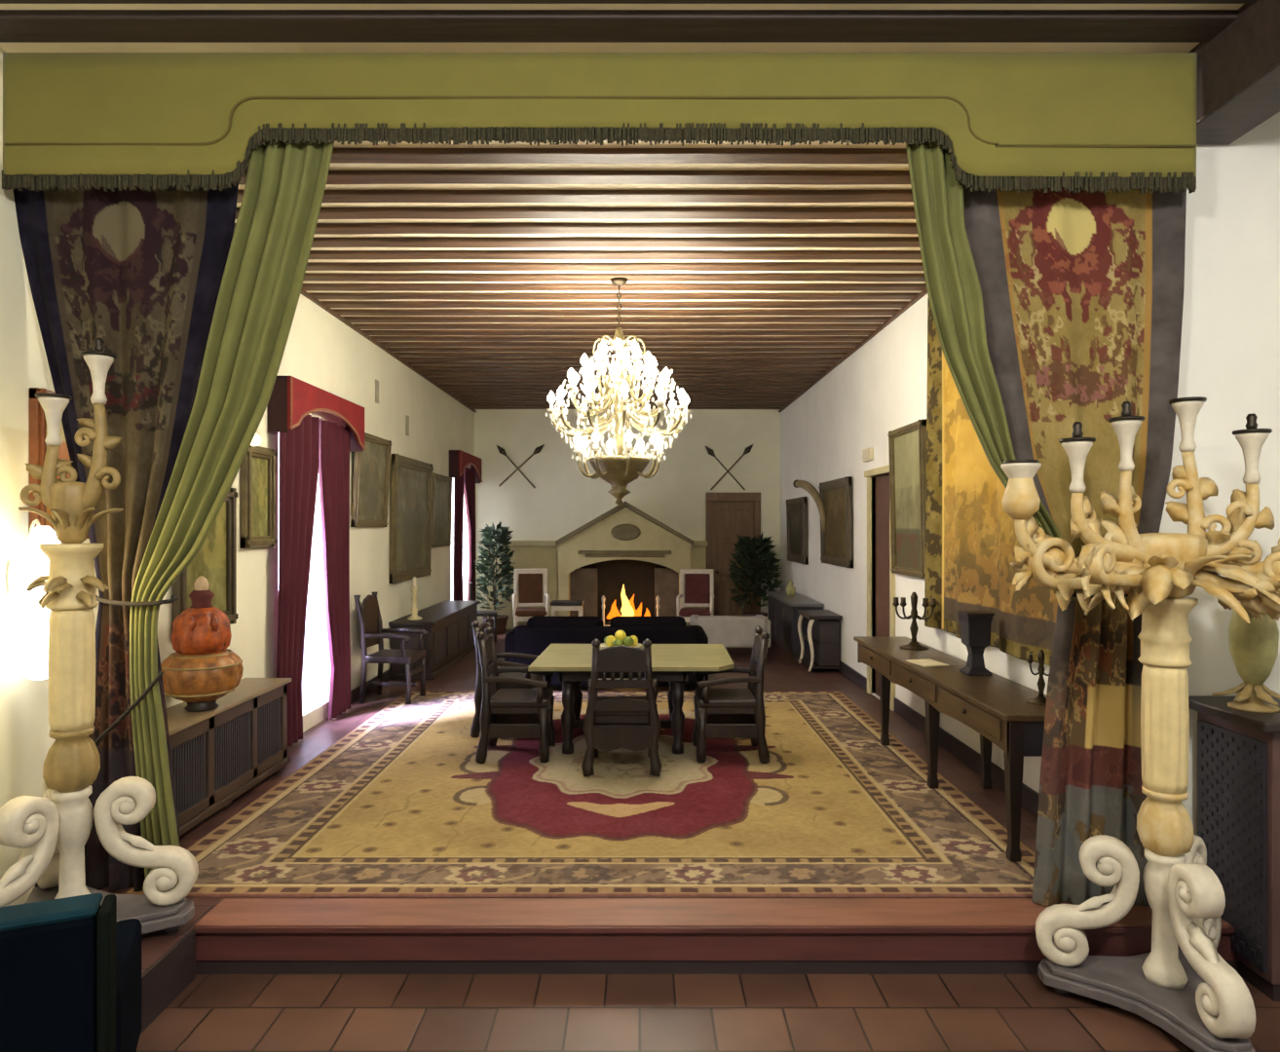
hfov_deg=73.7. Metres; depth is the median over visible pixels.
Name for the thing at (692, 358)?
ceiling beam
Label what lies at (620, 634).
fruit
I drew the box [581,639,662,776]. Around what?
dining chair
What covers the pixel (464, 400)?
ceiling beam
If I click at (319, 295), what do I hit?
ceiling beam
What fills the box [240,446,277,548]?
framed painting
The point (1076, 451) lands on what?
candle cup
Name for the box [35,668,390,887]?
baseboard
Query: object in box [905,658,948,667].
open book
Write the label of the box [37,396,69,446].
candle cup
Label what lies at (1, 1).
ceiling beam
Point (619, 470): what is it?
crystal chandelier
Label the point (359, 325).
ceiling beam
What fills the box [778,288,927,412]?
trim
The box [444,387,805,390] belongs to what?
ceiling beam
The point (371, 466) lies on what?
framed painting
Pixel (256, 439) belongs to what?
lamp
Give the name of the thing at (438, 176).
ceiling beam
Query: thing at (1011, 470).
candle cup
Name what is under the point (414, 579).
candle
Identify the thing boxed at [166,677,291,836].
base cabinet
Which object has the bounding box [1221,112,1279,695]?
wall
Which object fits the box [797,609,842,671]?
console
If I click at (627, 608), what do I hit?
fire
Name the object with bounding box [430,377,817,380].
ceiling beam
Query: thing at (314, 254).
ceiling beam
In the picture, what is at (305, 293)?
trim
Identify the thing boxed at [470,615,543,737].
dining chair
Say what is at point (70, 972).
armchair
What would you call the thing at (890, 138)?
ceiling beam
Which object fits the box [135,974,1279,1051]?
floor
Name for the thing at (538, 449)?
spear
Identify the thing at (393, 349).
ceiling beam
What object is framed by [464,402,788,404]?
ceiling beam
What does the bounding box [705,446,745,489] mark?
spear
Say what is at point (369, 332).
ceiling beam
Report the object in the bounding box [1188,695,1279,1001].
sideboard
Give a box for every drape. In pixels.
[13,176,238,892]
[963,186,1186,906]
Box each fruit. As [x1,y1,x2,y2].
[605,635,615,646]
[612,639,622,645]
[614,630,626,640]
[622,636,634,645]
[630,635,638,645]
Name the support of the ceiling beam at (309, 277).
attached to the ceiling at (365, 144)
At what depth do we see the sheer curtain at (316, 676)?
8.30 m
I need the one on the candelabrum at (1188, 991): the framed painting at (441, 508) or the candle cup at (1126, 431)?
the candle cup at (1126, 431)
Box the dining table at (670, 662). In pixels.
[527,643,734,754]
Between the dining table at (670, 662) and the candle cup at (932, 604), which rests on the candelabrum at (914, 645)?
the candle cup at (932, 604)
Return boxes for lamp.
[6,519,61,679]
[249,433,261,448]
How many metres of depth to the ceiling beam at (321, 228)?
6.09 m
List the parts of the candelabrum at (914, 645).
arm, arm, stem, arm, arm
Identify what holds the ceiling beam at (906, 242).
attached to the ceiling at (365, 144)
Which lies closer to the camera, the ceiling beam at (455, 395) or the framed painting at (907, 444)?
the framed painting at (907, 444)
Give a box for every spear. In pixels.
[496,445,535,488]
[498,444,544,486]
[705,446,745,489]
[710,443,753,489]
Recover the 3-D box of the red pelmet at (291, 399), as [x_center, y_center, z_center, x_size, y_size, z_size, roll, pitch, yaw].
[-2.946,-1.000,7.920,0.204,0.460,1.888,0,0,0]
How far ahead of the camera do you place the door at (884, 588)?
9.24 m
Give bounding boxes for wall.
[0,47,474,906]
[474,409,780,626]
[780,145,1221,835]
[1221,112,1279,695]
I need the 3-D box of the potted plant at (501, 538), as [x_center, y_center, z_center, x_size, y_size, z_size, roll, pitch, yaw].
[-2.519,0.890,14.838,0.824,1.960,0.817,0,0,0]
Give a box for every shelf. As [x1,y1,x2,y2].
[801,658,840,669]
[802,636,839,643]
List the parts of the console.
curved leg, curved leg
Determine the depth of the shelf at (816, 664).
10.90 m
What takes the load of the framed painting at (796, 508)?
attached to the wall at (881, 388)
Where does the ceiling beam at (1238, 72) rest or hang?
attached to the ceiling at (7, 47)
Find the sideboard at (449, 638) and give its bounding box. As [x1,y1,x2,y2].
[388,601,480,679]
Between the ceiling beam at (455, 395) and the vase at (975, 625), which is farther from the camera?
the ceiling beam at (455, 395)
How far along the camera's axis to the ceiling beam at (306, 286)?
7.59 m
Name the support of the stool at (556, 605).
on the floor at (782, 672)
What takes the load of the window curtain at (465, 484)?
hanging from the wall at (321, 351)
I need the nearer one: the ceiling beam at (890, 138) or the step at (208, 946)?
the step at (208, 946)
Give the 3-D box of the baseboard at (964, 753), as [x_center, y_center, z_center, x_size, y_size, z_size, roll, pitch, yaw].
[2.570,1.800,10.080,0.020,0.140,11.240,0,0,0]
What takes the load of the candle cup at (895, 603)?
on the candelabrum at (914, 645)
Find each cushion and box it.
[527,616,603,626]
[609,616,686,626]
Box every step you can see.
[194,898,1231,926]
[195,933,1238,960]
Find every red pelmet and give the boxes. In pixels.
[266,376,366,451]
[449,450,482,483]
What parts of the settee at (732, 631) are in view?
arm, arm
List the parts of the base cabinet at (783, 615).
door, door, door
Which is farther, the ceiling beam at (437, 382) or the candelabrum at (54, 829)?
the ceiling beam at (437, 382)
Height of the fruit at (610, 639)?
0.103 m
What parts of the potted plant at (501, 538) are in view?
stem, plant pot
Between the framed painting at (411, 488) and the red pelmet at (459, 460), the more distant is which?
the red pelmet at (459, 460)
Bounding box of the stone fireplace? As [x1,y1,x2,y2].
[483,500,707,629]
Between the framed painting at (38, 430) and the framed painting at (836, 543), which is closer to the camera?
the framed painting at (38, 430)
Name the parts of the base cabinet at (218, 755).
grille panel, grille panel, moulding, grille panel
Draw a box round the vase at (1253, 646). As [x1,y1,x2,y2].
[1211,601,1279,713]
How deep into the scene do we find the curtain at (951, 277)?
4.08 m
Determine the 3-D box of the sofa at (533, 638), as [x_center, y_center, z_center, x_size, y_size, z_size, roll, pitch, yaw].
[-0.380,1.455,10.025,2.300,0.830,0.890,0,0,0]
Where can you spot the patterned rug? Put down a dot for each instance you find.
(401, 805)
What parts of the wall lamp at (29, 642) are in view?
plate, globe, lamp shade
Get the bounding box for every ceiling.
[0,3,1243,52]
[234,140,925,377]
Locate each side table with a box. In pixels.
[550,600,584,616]
[853,636,1046,862]
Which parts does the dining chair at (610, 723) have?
post, leg, rail, panel, seat, rail, post, armrest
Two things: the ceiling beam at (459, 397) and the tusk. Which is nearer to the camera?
the tusk
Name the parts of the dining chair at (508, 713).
post, panel, rail, rail, post, armrest, seat, armrest, leg, leg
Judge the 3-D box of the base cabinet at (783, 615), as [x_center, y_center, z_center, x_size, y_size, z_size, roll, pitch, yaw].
[2.333,1.480,13.100,0.473,0.780,2.360,0,0,0]
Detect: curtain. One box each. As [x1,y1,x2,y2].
[93,140,334,883]
[276,414,350,749]
[278,432,330,709]
[451,477,463,601]
[453,467,475,601]
[905,141,1078,601]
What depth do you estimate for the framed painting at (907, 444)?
8.07 m
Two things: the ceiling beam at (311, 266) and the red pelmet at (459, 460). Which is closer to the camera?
the ceiling beam at (311, 266)
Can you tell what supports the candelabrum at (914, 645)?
on the side table at (996, 706)
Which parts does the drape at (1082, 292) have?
tie cord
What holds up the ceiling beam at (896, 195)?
attached to the ceiling at (365, 144)
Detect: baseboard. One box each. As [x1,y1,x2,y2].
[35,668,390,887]
[836,660,1038,816]
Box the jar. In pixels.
[786,579,795,596]
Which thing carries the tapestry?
attached to the wall at (881, 388)
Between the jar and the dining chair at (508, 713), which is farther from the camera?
the jar
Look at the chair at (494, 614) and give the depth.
13.73 m
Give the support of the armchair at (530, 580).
on the floor at (782, 672)
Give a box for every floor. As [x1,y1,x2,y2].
[24,629,1037,975]
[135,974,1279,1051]
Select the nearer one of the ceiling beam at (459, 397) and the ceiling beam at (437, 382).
the ceiling beam at (437, 382)
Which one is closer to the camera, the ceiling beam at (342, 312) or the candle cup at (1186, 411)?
the candle cup at (1186, 411)
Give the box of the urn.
[160,575,243,712]
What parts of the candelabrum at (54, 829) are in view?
arm, post, arm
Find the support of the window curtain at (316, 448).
hanging from the red pelmet at (291, 399)
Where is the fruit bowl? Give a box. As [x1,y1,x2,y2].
[600,642,641,648]
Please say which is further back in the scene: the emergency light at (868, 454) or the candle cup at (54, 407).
the emergency light at (868, 454)
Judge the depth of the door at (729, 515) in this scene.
15.65 m
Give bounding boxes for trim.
[140,929,195,1033]
[191,926,1234,933]
[195,960,1237,974]
[300,288,476,412]
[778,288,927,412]
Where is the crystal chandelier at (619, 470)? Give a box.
[544,277,692,505]
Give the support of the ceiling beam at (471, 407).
attached to the ceiling at (365, 144)
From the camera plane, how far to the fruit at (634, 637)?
7.41 m
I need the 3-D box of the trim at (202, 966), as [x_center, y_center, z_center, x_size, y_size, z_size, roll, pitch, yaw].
[0.435,2.067,4.009,5.030,0.065,0.018,0,0,0]
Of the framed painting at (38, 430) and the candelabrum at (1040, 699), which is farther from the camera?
the candelabrum at (1040, 699)
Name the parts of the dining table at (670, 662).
leg, leg, leg, leg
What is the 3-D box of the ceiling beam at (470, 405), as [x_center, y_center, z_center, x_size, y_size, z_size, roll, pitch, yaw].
[-0.235,-2.134,15.126,5.630,0.033,0.160,0,0,0]
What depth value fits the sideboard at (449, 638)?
10.93 m
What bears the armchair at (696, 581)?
on the floor at (782, 672)
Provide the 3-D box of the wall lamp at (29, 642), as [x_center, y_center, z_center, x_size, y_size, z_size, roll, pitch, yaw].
[-2.915,0.357,4.160,0.280,0.786,0.270,0,0,0]
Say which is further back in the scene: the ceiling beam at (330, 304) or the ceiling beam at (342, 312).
the ceiling beam at (342, 312)
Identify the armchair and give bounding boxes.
[0,893,141,1051]
[353,591,427,704]
[512,568,549,627]
[676,568,714,622]
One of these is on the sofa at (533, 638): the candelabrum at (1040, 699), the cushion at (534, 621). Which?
the cushion at (534, 621)
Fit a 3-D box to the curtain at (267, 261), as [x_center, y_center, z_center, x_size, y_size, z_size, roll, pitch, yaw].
[-2.123,-0.022,4.210,1.378,3.739,0.224,0,0,15]
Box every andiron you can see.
[601,595,609,626]
[655,595,660,616]
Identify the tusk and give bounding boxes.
[792,479,826,531]
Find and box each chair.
[469,581,497,641]
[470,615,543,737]
[475,626,556,763]
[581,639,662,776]
[692,626,770,763]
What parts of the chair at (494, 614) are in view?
backrest, seat, leg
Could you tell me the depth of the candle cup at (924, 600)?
7.20 m
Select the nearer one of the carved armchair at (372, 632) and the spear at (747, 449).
the carved armchair at (372, 632)
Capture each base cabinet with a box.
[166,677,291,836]
[765,591,824,659]
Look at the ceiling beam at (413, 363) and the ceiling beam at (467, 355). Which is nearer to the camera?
the ceiling beam at (467, 355)
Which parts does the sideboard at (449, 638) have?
lid, panel, panel, panel, panel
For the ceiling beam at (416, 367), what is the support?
attached to the ceiling at (365, 144)
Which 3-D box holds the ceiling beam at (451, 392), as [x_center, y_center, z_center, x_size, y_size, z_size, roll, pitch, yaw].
[-0.235,-2.134,13.625,5.630,0.033,0.161,0,0,0]
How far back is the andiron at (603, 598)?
15.14 m
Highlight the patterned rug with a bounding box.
[123,691,1035,897]
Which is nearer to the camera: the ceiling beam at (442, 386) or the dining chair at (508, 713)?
the dining chair at (508, 713)
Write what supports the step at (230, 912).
attached to the floor at (782, 672)
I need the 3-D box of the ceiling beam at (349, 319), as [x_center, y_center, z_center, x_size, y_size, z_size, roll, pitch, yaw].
[-0.235,-2.134,8.824,5.630,0.033,0.160,0,0,0]
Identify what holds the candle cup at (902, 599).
on the candelabrum at (914, 645)
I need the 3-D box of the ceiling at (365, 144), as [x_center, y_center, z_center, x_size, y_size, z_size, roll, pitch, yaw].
[-0.235,-2.234,10.080,5.630,0.172,11.240,0,0,0]
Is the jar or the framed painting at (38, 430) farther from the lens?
the jar
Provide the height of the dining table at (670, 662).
0.740 m
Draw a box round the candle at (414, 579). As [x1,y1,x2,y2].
[413,576,415,587]
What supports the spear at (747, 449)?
attached to the wall at (563, 500)
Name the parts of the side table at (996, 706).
drawer, leg, drawer, leg, leg, drawer, leg, leg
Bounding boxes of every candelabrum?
[0,337,198,934]
[892,592,936,650]
[1000,396,1279,1051]
[1026,649,1051,705]
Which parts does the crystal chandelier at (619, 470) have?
drip dish, light bulb, drip dish, light bulb, light bulb, drip dish, candle arm, light bulb, drip dish, light bulb, light bulb, candle arm, candle arm, candle arm, light bulb, drip dish, light bulb, drip dish, candle arm, candle arm, candle arm, drip dish, candle arm, light bulb, candle arm, light bulb, drip dish, candle arm, candle arm, candle arm, candle arm, light bulb, candle arm, candle arm, candle arm, light bulb, candle arm, light bulb, drip dish, candle arm, stem, light bulb, crown, chain, lamp shade, candle arm, candle arm, light bulb, drip dish, light bulb, drip dish, candle arm, light bulb, drip dish, candle arm, candle arm, candle arm, drip dish, light bulb, candle arm, candle arm, candle arm, candle arm, drip dish, light bulb, candle arm, candle arm, candle arm, light bulb, candle arm, candle arm, drip dish, light bulb, candle arm, light bulb, candle arm, light bulb, drip dish, candle arm, light bulb, light bulb, drip dish, candle arm, light bulb, drip dish, drip dish, light bulb, light bulb, drip dish, light bulb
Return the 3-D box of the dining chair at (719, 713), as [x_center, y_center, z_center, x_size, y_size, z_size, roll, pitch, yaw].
[0.731,1.343,6.930,0.586,1.019,0.595,0,0,0]
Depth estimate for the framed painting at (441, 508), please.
12.94 m
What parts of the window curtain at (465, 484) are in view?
curtain panel, curtain panel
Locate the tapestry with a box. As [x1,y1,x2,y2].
[924,298,1057,666]
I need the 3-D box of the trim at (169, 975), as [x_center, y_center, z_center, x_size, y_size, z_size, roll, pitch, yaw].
[-2.072,1.987,3.663,0.015,0.226,0.605,0,0,0]
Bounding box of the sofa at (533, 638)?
[504,616,708,690]
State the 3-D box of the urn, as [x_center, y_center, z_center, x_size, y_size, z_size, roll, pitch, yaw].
[-2.800,0.745,5.450,0.483,0.850,0.487,0,0,0]
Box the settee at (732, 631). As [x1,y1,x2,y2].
[690,614,771,647]
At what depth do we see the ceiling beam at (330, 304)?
8.16 m
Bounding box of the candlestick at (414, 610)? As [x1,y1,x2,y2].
[407,576,421,620]
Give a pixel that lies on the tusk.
(804, 484)
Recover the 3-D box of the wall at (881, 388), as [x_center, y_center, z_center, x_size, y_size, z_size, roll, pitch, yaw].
[2.755,-0.165,10.150,0.350,4.530,11.700,0,0,0]
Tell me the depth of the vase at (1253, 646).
3.92 m
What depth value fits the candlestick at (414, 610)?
10.57 m
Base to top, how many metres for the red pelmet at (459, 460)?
0.440 m
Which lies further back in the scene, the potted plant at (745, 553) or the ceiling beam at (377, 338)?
the potted plant at (745, 553)
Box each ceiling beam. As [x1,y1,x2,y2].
[0,0,1257,3]
[0,9,1237,42]
[233,223,917,234]
[235,206,915,219]
[236,188,913,202]
[238,169,910,185]
[247,148,908,163]
[301,283,926,291]
[302,272,925,281]
[305,262,923,271]
[308,250,921,260]
[308,292,920,300]
[311,236,919,247]
[320,301,909,307]
[332,308,900,315]
[336,138,891,141]
[342,316,891,322]
[352,323,882,329]
[362,330,874,336]
[370,336,866,341]
[378,341,860,346]
[385,346,854,352]
[394,352,847,357]
[401,356,841,361]
[406,361,836,366]
[413,366,830,370]
[418,370,826,374]
[424,374,822,377]
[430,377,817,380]
[434,380,813,384]
[439,384,808,387]
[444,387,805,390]
[448,390,801,394]
[451,393,798,396]
[456,396,794,399]
[460,399,790,402]
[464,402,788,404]
[467,404,785,407]
[471,407,782,409]
[1188,0,1279,145]
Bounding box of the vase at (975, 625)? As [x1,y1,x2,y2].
[957,610,994,676]
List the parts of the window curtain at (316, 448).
curtain panel, curtain panel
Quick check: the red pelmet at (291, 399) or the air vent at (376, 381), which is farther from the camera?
the air vent at (376, 381)
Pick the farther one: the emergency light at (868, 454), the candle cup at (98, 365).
the emergency light at (868, 454)
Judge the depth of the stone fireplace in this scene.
15.38 m
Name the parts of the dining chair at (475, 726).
post, panel, armrest, seat, armrest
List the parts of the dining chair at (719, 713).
leg, leg, armrest, seat, armrest, rail, post, rail, panel, post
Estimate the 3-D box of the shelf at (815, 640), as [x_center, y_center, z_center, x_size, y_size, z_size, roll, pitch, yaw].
[2.375,1.498,11.210,0.350,0.025,0.640,0,0,0]
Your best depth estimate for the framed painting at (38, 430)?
4.25 m
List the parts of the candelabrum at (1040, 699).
arm, stem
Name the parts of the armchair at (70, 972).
backrest, arm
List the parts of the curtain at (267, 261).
tie cord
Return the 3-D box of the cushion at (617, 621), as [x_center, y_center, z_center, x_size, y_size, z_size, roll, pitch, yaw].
[0.095,1.245,9.780,0.870,0.410,0.240,0,0,0]
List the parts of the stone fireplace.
gable cornice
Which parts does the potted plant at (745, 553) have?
plant pot, stem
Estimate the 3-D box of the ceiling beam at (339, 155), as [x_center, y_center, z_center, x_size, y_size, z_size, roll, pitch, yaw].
[-0.235,-2.134,4.925,5.630,0.033,0.160,0,0,0]
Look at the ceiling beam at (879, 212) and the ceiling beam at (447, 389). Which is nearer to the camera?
the ceiling beam at (879, 212)
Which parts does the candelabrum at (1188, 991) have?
arm, arm, arm, post, arm, arm, arm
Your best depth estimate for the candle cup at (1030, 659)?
5.04 m
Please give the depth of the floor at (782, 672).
7.75 m
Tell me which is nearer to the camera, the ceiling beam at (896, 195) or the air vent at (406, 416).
the ceiling beam at (896, 195)
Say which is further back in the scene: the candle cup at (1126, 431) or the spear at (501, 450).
the spear at (501, 450)
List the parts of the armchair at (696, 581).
armrest, post, seat rail, seat, rail, panel, armrest, post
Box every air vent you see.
[375,379,378,403]
[405,414,409,436]
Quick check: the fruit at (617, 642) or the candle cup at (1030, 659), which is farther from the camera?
the fruit at (617, 642)
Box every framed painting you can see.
[29,387,89,538]
[171,488,238,634]
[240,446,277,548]
[350,432,391,527]
[389,453,433,583]
[431,472,452,547]
[786,496,808,564]
[818,476,853,567]
[887,418,926,578]
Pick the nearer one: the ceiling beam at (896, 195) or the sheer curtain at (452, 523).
the ceiling beam at (896, 195)
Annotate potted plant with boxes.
[472,521,515,634]
[728,532,784,616]
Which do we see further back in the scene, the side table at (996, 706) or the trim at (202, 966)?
the side table at (996, 706)
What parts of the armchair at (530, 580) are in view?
armrest, post, seat rail, seat, rail, panel, post, armrest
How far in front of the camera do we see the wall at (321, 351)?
6.95 m
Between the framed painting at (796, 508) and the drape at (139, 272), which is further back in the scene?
the framed painting at (796, 508)
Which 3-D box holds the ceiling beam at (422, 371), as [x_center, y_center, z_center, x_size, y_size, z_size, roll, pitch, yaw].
[-0.235,-2.134,11.825,5.630,0.033,0.161,0,0,0]
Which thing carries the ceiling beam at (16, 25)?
attached to the ceiling at (7, 47)
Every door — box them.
[706,492,760,615]
[864,465,895,711]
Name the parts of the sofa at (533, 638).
sofa arm, sofa arm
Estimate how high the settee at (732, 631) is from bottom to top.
0.600 m
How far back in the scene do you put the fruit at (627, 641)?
7.30 m
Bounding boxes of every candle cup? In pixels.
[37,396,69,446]
[83,354,113,404]
[892,597,899,606]
[900,597,906,606]
[922,598,929,607]
[929,598,936,607]
[1000,462,1041,478]
[1026,654,1033,663]
[1061,440,1092,492]
[1111,419,1141,471]
[1171,400,1204,451]
[1235,432,1268,484]
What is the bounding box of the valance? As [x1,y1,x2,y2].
[1,52,1197,193]
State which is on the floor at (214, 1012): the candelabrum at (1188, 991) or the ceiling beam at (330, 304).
the candelabrum at (1188, 991)
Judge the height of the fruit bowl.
0.092 m
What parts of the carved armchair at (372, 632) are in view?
post, panel, post, armrest, seat, armrest, leg, leg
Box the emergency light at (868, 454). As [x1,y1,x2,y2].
[862,447,873,461]
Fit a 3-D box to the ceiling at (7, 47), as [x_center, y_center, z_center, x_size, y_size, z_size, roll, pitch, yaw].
[0.425,-2.380,1.350,7.750,0.200,5.900,0,0,0]
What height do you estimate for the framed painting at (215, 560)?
1.000 m
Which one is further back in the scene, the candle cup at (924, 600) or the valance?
the candle cup at (924, 600)
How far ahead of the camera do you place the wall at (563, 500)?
15.70 m
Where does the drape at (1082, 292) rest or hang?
hanging from the valance
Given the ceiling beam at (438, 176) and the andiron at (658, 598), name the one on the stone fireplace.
the andiron at (658, 598)
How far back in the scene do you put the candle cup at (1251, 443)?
3.60 m
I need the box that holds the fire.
[606,585,650,619]
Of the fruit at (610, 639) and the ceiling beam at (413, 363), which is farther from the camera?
the ceiling beam at (413, 363)
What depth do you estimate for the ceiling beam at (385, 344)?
9.96 m
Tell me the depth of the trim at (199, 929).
3.96 m
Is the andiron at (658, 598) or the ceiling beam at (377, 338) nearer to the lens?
the ceiling beam at (377, 338)

